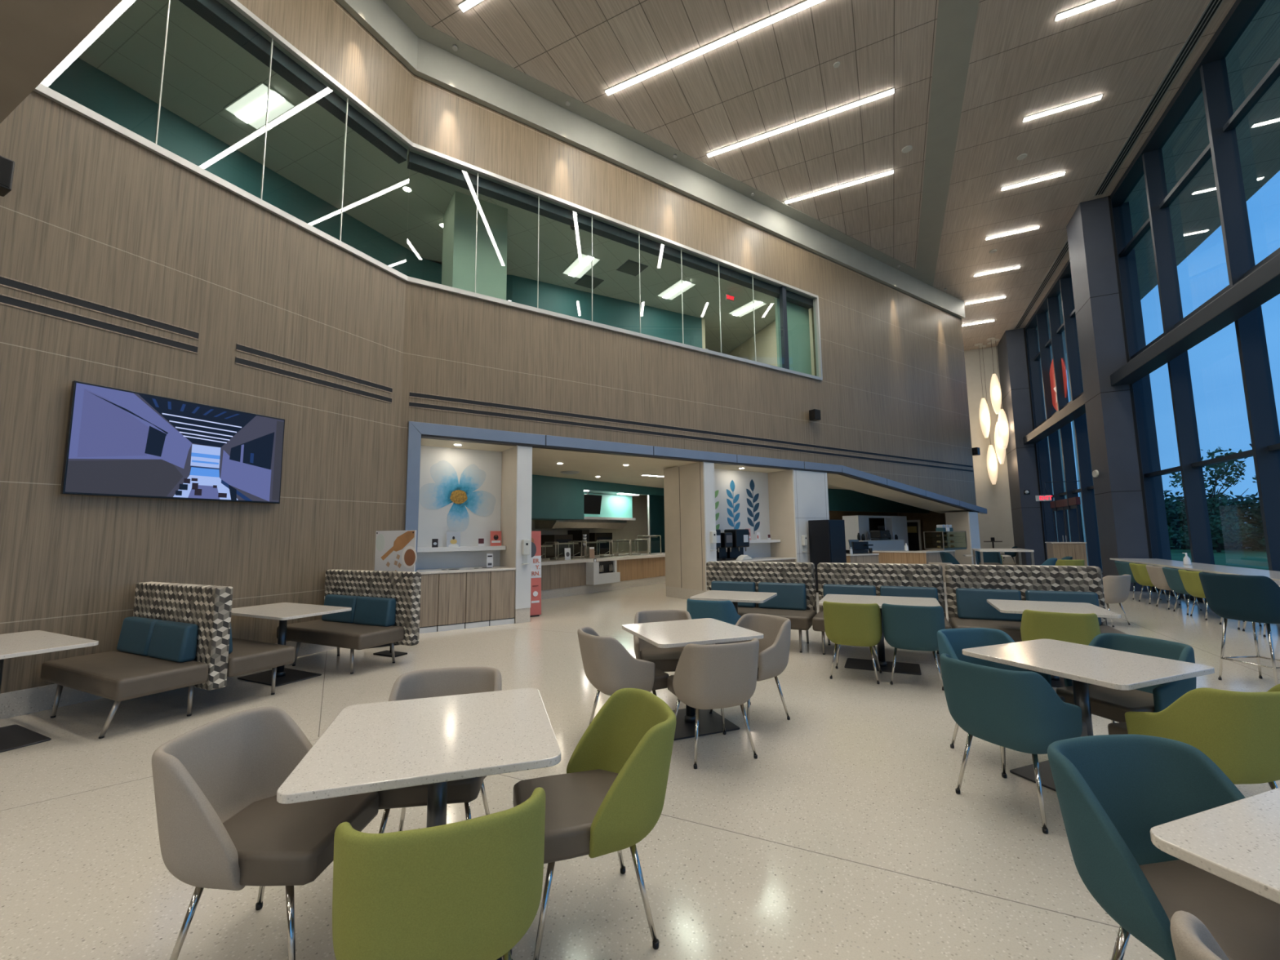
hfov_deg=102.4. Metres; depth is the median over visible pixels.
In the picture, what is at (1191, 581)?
dining chair
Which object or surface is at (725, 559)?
drip tray
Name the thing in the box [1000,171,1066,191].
recessed light
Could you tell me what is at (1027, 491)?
dome camera
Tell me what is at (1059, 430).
column
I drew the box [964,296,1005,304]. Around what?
recessed light
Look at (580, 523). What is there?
extractor hood
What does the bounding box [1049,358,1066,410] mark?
round sign
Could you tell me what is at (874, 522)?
screen
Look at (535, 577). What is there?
banner
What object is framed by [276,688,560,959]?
square table
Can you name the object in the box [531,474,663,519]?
wall
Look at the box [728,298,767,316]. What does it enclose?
recessed light
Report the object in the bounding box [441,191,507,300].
wall pillar
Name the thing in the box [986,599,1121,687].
square table
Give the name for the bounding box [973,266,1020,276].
recessed light
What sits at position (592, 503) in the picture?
screen
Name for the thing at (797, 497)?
wall column
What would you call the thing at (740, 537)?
dispenser
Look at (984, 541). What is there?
table
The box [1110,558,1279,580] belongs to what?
countertop
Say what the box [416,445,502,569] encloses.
wall niche
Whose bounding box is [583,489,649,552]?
trim
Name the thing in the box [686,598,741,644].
dining chair
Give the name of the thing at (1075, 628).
dining chair
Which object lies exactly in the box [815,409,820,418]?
grille
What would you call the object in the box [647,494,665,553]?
wall
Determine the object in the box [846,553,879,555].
countertop
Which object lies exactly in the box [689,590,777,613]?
square table
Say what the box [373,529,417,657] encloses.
sign stand
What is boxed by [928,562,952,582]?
table
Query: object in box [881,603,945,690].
dining chair
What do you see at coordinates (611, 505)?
wall
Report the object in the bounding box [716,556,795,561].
countertop
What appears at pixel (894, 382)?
wall
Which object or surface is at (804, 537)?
dispenser
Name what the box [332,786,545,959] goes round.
dining chair
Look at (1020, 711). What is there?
dining chair
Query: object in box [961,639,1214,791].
square table
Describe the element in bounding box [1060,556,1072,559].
dining chair
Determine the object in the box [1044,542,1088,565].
base cabinet
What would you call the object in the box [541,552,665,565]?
countertop
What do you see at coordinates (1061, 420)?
window
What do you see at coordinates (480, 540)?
picture
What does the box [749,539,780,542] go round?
wall shelf
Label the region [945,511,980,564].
wall column
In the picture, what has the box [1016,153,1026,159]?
ceiling disc
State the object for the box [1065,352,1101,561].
column
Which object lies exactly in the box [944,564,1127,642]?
banquette
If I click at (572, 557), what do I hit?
pan
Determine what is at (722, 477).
wall niche
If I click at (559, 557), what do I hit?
pan
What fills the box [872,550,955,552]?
countertop
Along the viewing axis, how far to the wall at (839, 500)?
21.03 m
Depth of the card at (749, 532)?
13.36 m
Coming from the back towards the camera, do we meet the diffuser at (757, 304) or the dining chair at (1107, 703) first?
the diffuser at (757, 304)
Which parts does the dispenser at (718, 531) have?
label panel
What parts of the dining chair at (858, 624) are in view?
leg, leg, leg, leg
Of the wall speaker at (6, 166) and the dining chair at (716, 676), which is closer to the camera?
the dining chair at (716, 676)
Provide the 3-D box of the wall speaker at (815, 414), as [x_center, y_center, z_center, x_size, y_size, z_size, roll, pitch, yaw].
[4.718,-1.753,13.946,0.240,0.280,0.266,3,-7,-33]
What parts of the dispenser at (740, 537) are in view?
label panel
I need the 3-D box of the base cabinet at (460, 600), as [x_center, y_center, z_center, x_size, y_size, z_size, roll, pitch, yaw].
[-3.122,2.058,8.992,1.640,0.930,0.845,3,-7,-33]
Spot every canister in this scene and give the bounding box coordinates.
[857,533,860,540]
[861,533,865,540]
[866,531,869,540]
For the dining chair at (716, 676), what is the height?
0.803 m
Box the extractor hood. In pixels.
[535,519,626,528]
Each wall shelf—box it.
[417,546,506,552]
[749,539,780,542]
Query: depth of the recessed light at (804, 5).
9.15 m
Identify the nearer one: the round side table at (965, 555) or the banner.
the banner
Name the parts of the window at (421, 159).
post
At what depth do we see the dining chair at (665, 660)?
4.75 m
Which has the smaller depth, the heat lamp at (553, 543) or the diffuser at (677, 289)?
the heat lamp at (553, 543)
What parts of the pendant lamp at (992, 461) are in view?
cord, lamp shade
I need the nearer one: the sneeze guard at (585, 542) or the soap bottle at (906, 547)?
the sneeze guard at (585, 542)
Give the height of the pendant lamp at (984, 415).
4.440 m
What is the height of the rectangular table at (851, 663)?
0.740 m
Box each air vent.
[0,275,199,353]
[235,342,392,403]
[408,391,973,472]
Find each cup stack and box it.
[935,524,946,531]
[944,524,949,531]
[948,524,953,531]
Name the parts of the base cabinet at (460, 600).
kick plate, door, kick plate, door, kick plate, door, kick plate, door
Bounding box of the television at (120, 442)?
[60,380,284,503]
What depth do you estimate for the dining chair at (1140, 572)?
10.54 m
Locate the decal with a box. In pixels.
[418,460,495,532]
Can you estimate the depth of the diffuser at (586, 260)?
13.23 m
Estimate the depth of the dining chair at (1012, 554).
22.47 m
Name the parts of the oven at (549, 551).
oven door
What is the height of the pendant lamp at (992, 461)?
6.580 m
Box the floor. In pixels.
[0,563,1279,959]
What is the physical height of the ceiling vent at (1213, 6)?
0.016 m
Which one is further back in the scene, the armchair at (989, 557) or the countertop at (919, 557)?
the countertop at (919, 557)
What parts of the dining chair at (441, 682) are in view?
leg, leg, seat, leg, leg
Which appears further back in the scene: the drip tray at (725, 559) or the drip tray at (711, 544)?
the drip tray at (725, 559)
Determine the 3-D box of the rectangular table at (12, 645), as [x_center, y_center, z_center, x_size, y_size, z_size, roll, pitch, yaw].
[-5.002,1.647,3.975,1.280,0.740,0.760,-4,-7,26]
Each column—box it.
[499,444,532,623]
[663,461,716,599]
[767,469,829,562]
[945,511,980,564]
[996,328,1053,565]
[1041,377,1071,542]
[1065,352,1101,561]
[1066,195,1171,591]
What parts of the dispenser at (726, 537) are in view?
label panel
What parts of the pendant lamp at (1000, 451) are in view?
lamp shade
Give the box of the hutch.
[842,515,908,550]
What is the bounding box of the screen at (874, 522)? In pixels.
[868,517,884,532]
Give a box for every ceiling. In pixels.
[0,0,122,123]
[71,0,775,354]
[404,0,1279,377]
[421,438,969,513]
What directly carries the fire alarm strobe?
attached to the column at (1121, 506)
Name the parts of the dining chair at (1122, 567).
leg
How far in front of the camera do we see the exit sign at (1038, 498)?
18.00 m
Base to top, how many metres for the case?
0.605 m
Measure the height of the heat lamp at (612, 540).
0.040 m
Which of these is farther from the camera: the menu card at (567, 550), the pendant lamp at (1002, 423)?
the pendant lamp at (1002, 423)
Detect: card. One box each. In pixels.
[431,538,438,547]
[446,532,460,546]
[478,537,484,546]
[486,553,493,567]
[490,530,501,546]
[564,547,570,559]
[589,546,595,558]
[748,528,751,540]
[755,532,760,540]
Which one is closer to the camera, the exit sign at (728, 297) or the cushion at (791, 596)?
the cushion at (791, 596)
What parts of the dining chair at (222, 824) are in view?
leg, leg, leg, seat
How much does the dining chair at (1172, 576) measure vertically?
0.803 m
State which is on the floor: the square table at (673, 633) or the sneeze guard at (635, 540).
the square table at (673, 633)
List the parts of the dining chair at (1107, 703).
seat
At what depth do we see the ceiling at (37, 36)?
3.56 m
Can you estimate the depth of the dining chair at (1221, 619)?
7.75 m
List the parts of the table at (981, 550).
leg, leg, leg, leg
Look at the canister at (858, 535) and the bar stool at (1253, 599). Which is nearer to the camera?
the bar stool at (1253, 599)
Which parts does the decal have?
flower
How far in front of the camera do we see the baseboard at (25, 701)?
4.69 m
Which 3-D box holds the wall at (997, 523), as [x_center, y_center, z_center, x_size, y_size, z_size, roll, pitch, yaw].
[7.782,-0.676,28.492,23.200,10.200,0.250,-4,-7,26]
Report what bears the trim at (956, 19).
attached to the wall at (894, 382)
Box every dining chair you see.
[151,706,378,959]
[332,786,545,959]
[376,666,502,833]
[513,688,676,959]
[577,626,669,725]
[633,609,691,671]
[666,638,759,768]
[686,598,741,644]
[709,613,791,728]
[822,600,882,684]
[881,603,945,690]
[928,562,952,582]
[937,627,1065,777]
[939,653,1088,834]
[1000,546,1017,564]
[1020,609,1100,644]
[1038,557,1057,565]
[1047,733,1279,959]
[1054,560,1084,565]
[1055,632,1196,723]
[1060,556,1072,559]
[1102,574,1131,626]
[1107,684,1279,789]
[1114,560,1161,600]
[1128,562,1180,604]
[1145,564,1202,610]
[1162,567,1208,614]
[1169,910,1229,959]
[1177,568,1244,622]
[1219,617,1279,629]
[1242,621,1266,636]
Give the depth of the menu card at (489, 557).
9.30 m
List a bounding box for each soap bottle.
[904,542,908,551]
[1182,552,1191,564]
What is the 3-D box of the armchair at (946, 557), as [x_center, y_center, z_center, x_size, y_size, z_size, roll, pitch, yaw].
[7.907,2.304,12.882,0.634,0.993,0.561,-3,-6,20]
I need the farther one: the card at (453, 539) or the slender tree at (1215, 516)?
the slender tree at (1215, 516)
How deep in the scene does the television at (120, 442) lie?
5.52 m
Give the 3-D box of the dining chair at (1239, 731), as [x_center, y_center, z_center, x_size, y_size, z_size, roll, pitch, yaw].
[2.824,1.372,2.547,0.564,0.798,0.633,0,-6,-8]
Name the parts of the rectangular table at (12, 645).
plate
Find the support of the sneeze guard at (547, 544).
on the countertop at (654, 554)
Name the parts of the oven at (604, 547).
oven door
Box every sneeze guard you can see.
[541,543,556,559]
[544,541,582,559]
[573,540,610,558]
[599,539,630,556]
[617,538,648,555]
[637,535,661,554]
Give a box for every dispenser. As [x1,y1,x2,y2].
[521,539,530,564]
[710,531,716,551]
[715,528,721,560]
[716,532,733,560]
[724,528,749,559]
[801,534,808,551]
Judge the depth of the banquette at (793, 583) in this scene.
7.35 m
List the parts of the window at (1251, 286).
sill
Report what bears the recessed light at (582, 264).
in the ceiling at (205, 70)
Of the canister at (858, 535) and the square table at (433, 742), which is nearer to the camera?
the square table at (433, 742)
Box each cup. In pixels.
[868,547,872,553]
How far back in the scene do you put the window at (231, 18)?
6.92 m
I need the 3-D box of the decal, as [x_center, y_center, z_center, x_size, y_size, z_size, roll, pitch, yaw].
[-3.359,0.302,9.549,1.387,1.314,0.006,3,-7,-33]
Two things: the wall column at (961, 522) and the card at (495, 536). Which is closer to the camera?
the card at (495, 536)
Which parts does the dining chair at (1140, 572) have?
leg, leg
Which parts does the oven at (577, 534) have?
oven door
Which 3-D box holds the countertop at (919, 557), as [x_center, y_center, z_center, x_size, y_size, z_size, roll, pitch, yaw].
[8.844,2.753,16.807,2.374,0.900,1.828,-6,-8,39]
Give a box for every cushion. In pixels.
[116,616,161,656]
[147,620,198,662]
[228,624,232,653]
[321,594,360,623]
[353,595,395,626]
[711,580,755,607]
[758,582,806,610]
[822,583,875,596]
[880,586,938,601]
[955,587,1022,621]
[1025,590,1101,625]
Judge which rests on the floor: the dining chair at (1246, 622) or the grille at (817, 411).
the dining chair at (1246, 622)
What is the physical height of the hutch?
2.120 m
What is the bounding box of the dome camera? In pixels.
[1023,489,1030,493]
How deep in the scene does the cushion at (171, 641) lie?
4.62 m
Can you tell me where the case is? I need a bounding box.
[923,531,967,550]
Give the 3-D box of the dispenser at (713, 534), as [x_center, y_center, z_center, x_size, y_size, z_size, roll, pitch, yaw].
[1.660,1.379,11.637,0.130,0.440,0.103,3,-7,-33]
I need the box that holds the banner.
[529,530,541,617]
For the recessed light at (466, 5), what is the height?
0.022 m
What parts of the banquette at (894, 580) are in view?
leg, backrest, seat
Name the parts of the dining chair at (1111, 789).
leg, seat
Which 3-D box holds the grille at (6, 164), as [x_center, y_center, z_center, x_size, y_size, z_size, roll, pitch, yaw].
[-5.576,-2.692,4.432,0.007,0.240,0.200,-4,-7,26]
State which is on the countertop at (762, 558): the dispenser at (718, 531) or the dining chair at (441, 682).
the dispenser at (718, 531)
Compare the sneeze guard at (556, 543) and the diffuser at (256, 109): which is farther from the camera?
the sneeze guard at (556, 543)
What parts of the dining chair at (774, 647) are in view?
leg, seat, leg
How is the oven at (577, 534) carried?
on the floor
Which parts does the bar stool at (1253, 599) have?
leg, leg, leg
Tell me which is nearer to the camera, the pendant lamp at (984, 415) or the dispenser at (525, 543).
the dispenser at (525, 543)
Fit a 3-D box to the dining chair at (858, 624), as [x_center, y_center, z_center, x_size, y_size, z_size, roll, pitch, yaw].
[2.282,1.687,5.491,0.561,0.803,0.634,-4,-7,28]
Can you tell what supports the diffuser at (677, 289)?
attached to the recessed light at (674, 290)
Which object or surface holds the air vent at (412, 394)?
in the wall at (894, 382)
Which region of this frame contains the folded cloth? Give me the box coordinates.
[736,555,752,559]
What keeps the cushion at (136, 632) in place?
on the bench at (176, 636)
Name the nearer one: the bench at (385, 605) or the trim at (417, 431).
the bench at (385, 605)
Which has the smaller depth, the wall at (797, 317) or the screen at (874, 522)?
the wall at (797, 317)
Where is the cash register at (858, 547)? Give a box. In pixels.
[845,539,873,553]
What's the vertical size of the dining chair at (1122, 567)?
0.803 m
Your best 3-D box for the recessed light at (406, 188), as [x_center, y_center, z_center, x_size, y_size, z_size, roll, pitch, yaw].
[-4.635,-5.785,10.241,0.190,0.013,0.190,-4,-7,26]
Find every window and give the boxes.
[33,0,413,281]
[405,142,822,381]
[1023,258,1102,577]
[1110,0,1279,603]
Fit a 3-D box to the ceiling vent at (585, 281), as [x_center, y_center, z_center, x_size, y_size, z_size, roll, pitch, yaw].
[-1.393,-5.418,14.088,0.600,0.014,0.600,3,-7,-33]
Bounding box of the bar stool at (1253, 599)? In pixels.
[1199,572,1279,685]
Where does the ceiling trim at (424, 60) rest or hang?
attached to the ceiling at (1024, 62)
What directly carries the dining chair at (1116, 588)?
on the floor
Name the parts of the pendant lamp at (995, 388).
lamp shade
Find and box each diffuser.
[235,91,284,123]
[568,256,594,276]
[662,281,690,298]
[733,301,762,315]
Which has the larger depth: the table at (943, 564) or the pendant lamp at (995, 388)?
the pendant lamp at (995, 388)
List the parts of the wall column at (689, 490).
panel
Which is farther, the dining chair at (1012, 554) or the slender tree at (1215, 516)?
the slender tree at (1215, 516)
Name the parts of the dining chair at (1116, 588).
leg, leg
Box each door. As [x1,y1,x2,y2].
[906,520,922,551]
[1049,497,1082,542]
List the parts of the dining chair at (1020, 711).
leg, leg, leg, seat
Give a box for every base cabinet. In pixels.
[419,569,515,633]
[755,559,795,562]
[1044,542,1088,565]
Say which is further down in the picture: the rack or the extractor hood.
the rack
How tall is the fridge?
1.840 m
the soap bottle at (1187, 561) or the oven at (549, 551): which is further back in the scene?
the oven at (549, 551)
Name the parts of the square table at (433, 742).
plate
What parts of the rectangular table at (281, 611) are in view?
plate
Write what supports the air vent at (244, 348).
in the wall at (90, 212)
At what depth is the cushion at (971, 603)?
6.23 m
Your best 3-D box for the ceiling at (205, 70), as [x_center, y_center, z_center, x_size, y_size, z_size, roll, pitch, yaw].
[-2.775,-5.776,11.219,5.980,0.130,21.458,-6,-8,44]
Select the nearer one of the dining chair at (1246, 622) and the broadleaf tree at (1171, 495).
the dining chair at (1246, 622)
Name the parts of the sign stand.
scoop handle, panel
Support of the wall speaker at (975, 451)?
attached to the wall at (894, 382)
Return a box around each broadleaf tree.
[1079,489,1183,541]
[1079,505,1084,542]
[1081,494,1263,549]
[1216,492,1266,551]
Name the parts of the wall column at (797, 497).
panel, panel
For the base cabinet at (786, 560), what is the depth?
12.98 m
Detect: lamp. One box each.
[452,44,457,51]
[552,542,577,544]
[582,541,606,543]
[606,540,626,542]
[618,493,639,495]
[974,342,990,437]
[977,344,997,484]
[986,337,1001,413]
[986,341,1005,463]
[991,338,1008,448]
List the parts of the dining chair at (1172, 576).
leg, leg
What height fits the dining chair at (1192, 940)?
0.803 m
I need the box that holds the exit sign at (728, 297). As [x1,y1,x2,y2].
[725,292,733,302]
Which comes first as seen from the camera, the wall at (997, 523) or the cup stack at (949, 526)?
the cup stack at (949, 526)
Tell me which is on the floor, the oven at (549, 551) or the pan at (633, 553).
the oven at (549, 551)
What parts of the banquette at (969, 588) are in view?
backrest, seat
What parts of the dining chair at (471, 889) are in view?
leg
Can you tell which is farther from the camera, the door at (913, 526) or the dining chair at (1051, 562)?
the door at (913, 526)
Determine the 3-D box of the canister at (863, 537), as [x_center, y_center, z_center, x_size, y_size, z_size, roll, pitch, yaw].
[7.745,1.982,17.858,0.126,0.220,0.123,3,-7,-33]
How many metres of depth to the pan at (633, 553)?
15.90 m
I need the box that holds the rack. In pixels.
[579,534,589,555]
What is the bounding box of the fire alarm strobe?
[1092,470,1098,477]
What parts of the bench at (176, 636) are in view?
leg, leg, seat, backrest, leg, seat, leg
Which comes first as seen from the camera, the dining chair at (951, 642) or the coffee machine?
the dining chair at (951, 642)
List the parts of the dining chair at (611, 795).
leg, seat, leg, leg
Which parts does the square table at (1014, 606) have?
plate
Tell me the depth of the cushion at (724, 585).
7.58 m
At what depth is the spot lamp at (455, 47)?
9.13 m
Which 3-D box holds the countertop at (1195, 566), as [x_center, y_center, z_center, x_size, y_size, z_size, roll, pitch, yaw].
[8.241,1.543,4.799,0.880,0.800,17.300,-4,-7,26]
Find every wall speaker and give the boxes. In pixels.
[0,155,14,196]
[808,408,821,421]
[972,447,980,455]
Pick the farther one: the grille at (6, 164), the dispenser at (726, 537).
the dispenser at (726, 537)
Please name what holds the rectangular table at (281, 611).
on the floor
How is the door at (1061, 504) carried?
attached to the window at (1061, 420)
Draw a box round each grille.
[0,156,12,187]
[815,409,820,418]
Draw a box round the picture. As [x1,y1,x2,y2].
[478,538,484,543]
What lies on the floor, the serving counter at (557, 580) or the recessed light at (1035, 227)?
the serving counter at (557, 580)
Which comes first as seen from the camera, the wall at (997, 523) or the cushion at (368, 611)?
the cushion at (368, 611)
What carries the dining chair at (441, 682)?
on the floor
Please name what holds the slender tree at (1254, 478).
on the lawn
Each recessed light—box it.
[223,81,296,129]
[401,186,412,192]
[457,0,483,12]
[561,253,600,278]
[604,0,824,95]
[640,474,663,476]
[657,279,696,300]
[706,88,894,157]
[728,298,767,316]
[784,169,893,204]
[961,320,994,326]
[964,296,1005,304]
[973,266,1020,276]
[985,225,1039,239]
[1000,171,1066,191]
[1022,93,1102,122]
[1054,0,1113,21]
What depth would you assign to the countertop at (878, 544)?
18.16 m
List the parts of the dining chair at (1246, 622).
leg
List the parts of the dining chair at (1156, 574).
leg, leg, leg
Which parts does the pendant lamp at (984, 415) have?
lamp shade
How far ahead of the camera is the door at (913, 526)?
24.29 m
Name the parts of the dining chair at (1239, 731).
seat, leg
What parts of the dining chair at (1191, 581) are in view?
leg, leg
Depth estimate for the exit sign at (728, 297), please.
14.74 m
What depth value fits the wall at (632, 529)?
20.48 m
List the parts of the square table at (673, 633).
plate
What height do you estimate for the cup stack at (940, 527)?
0.220 m
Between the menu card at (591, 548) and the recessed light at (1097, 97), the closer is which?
the recessed light at (1097, 97)
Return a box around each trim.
[336,0,964,319]
[382,0,979,286]
[404,421,986,572]
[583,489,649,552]
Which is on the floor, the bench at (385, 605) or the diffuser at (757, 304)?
the bench at (385, 605)
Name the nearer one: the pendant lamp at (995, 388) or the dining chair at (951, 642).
the dining chair at (951, 642)
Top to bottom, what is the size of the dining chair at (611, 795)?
0.803 m
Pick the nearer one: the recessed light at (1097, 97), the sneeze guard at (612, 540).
the recessed light at (1097, 97)
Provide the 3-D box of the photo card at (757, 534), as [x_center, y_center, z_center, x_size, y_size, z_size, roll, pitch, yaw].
[3.094,1.478,13.548,0.130,0.200,0.079,3,-7,-33]
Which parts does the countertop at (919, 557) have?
panel, panel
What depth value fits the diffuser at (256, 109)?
8.23 m
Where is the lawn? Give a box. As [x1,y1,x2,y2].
[1169,546,1269,570]
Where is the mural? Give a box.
[715,479,759,531]
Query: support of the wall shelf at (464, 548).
attached to the wall niche at (432, 523)
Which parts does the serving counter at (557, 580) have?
panel, panel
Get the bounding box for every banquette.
[706,561,817,653]
[812,562,951,654]
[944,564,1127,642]
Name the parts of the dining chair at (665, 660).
seat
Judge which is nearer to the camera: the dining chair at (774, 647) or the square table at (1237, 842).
the square table at (1237, 842)
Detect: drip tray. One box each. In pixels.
[521,555,529,564]
[710,542,715,551]
[720,558,733,560]
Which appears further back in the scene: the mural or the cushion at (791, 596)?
the mural
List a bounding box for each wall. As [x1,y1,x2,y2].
[0,0,413,693]
[40,53,702,347]
[396,74,976,530]
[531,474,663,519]
[531,494,648,554]
[583,492,632,517]
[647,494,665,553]
[702,307,814,375]
[774,297,811,374]
[827,488,928,513]
[828,510,947,550]
[964,346,1016,564]
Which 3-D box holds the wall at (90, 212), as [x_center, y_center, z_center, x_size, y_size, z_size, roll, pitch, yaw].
[-7.905,-3.544,0.578,0.200,9.980,17.850,-4,-7,26]
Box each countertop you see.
[416,565,515,574]
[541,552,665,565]
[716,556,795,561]
[846,539,904,551]
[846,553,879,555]
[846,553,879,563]
[868,550,955,564]
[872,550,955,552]
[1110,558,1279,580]
[1110,558,1279,599]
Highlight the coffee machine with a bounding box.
[870,525,889,539]
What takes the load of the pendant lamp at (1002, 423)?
hanging from the ceiling at (1024, 62)
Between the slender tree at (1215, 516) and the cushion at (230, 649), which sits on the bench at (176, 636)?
the cushion at (230, 649)
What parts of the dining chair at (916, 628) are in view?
leg, leg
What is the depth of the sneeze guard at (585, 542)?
14.53 m
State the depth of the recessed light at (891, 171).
12.96 m
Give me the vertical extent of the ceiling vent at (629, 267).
0.014 m
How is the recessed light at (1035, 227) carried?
in the ceiling at (1024, 62)
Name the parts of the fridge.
door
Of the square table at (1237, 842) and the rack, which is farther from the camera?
the rack
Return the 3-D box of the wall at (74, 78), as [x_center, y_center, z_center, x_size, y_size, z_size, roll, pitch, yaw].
[-5.115,-4.009,10.784,3.088,3.420,18.186,-6,-8,42]
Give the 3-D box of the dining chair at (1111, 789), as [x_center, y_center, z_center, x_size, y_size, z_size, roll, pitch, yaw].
[1.647,1.271,1.480,0.561,0.803,0.634,0,-6,-10]
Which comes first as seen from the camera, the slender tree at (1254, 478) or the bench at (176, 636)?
the bench at (176, 636)
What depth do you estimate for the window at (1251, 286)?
9.62 m
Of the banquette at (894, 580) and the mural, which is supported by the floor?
the banquette at (894, 580)
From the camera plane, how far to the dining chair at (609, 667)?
3.74 m
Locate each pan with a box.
[547,553,564,559]
[570,551,584,559]
[583,555,599,557]
[600,551,614,556]
[614,550,627,555]
[627,549,640,555]
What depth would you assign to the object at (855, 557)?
14.59 m
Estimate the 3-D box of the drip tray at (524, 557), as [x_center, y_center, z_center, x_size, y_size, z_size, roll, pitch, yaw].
[-2.037,1.422,9.183,0.120,0.170,0.100,3,-7,-33]
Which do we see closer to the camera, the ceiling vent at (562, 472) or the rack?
the ceiling vent at (562, 472)
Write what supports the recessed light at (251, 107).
in the ceiling at (205, 70)
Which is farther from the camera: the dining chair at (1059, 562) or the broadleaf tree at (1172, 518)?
the broadleaf tree at (1172, 518)
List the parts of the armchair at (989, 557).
seat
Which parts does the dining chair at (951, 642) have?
leg, seat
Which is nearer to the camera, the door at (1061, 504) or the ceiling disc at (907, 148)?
the ceiling disc at (907, 148)
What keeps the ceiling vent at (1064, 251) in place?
in the ceiling at (1024, 62)
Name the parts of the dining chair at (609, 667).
leg, seat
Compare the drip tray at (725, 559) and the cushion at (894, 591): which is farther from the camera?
the drip tray at (725, 559)
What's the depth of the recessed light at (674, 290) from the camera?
14.55 m
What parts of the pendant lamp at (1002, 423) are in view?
lamp shade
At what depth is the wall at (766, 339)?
17.28 m
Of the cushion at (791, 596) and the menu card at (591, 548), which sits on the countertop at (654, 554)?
the menu card at (591, 548)
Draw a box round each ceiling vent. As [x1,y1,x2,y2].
[560,471,579,474]
[574,274,604,288]
[616,259,648,275]
[1013,239,1068,328]
[1093,0,1223,195]
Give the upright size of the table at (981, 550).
1.060 m
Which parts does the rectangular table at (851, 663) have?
plate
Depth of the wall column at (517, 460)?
9.35 m
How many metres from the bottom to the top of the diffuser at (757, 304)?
0.012 m
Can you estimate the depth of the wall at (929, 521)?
23.84 m
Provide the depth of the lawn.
27.72 m
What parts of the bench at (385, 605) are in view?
leg, seat, leg, backrest, leg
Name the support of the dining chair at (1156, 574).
on the floor
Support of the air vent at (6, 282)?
in the wall at (90, 212)
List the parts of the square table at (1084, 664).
plate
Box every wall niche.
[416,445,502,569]
[714,468,770,557]
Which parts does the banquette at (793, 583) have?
backrest, seat, leg, leg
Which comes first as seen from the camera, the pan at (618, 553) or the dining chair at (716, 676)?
the dining chair at (716, 676)
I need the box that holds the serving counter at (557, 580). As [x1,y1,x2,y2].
[541,556,665,599]
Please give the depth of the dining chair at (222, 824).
1.88 m
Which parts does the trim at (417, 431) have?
panel, panel, panel, panel, panel, panel, panel, panel, panel, panel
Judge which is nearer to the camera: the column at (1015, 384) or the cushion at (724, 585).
the cushion at (724, 585)
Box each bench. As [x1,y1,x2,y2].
[40,582,295,738]
[276,569,421,674]
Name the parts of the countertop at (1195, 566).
leg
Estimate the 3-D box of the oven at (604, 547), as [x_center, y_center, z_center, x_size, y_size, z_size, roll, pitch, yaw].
[-1.514,2.625,18.217,0.752,1.500,0.900,-6,-8,38]
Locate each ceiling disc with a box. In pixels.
[833,61,839,67]
[901,145,912,152]
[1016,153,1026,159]
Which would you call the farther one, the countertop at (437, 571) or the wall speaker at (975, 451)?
the wall speaker at (975, 451)
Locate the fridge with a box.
[808,520,846,592]
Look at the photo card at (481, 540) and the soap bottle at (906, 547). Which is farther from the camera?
the soap bottle at (906, 547)
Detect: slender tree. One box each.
[1167,446,1253,551]
[1252,475,1265,545]
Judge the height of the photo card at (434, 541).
0.150 m
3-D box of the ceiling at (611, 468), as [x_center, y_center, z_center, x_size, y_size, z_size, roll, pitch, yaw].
[3.418,0.677,18.470,23.180,1.132,8.870,3,-7,-33]
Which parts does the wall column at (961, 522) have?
panel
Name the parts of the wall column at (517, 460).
panel, panel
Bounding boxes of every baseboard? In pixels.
[0,640,341,719]
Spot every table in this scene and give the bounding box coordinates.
[0,630,98,752]
[231,602,351,686]
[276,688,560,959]
[622,617,764,740]
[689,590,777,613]
[817,594,940,675]
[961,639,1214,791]
[962,554,1011,556]
[972,548,1035,565]
[983,541,1002,548]
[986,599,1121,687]
[1150,786,1279,904]
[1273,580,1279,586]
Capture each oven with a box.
[541,534,573,558]
[567,529,589,555]
[589,533,612,555]
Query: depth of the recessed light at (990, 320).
21.61 m
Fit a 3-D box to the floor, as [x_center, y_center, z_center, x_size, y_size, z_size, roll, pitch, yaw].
[-1.070,2.684,9.770,23.250,0.200,41.400,-4,-7,26]
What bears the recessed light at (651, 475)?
in the ceiling at (611, 468)
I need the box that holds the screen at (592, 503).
[583,491,601,514]
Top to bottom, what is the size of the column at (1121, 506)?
10.200 m
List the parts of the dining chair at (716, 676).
seat, leg, leg, leg, leg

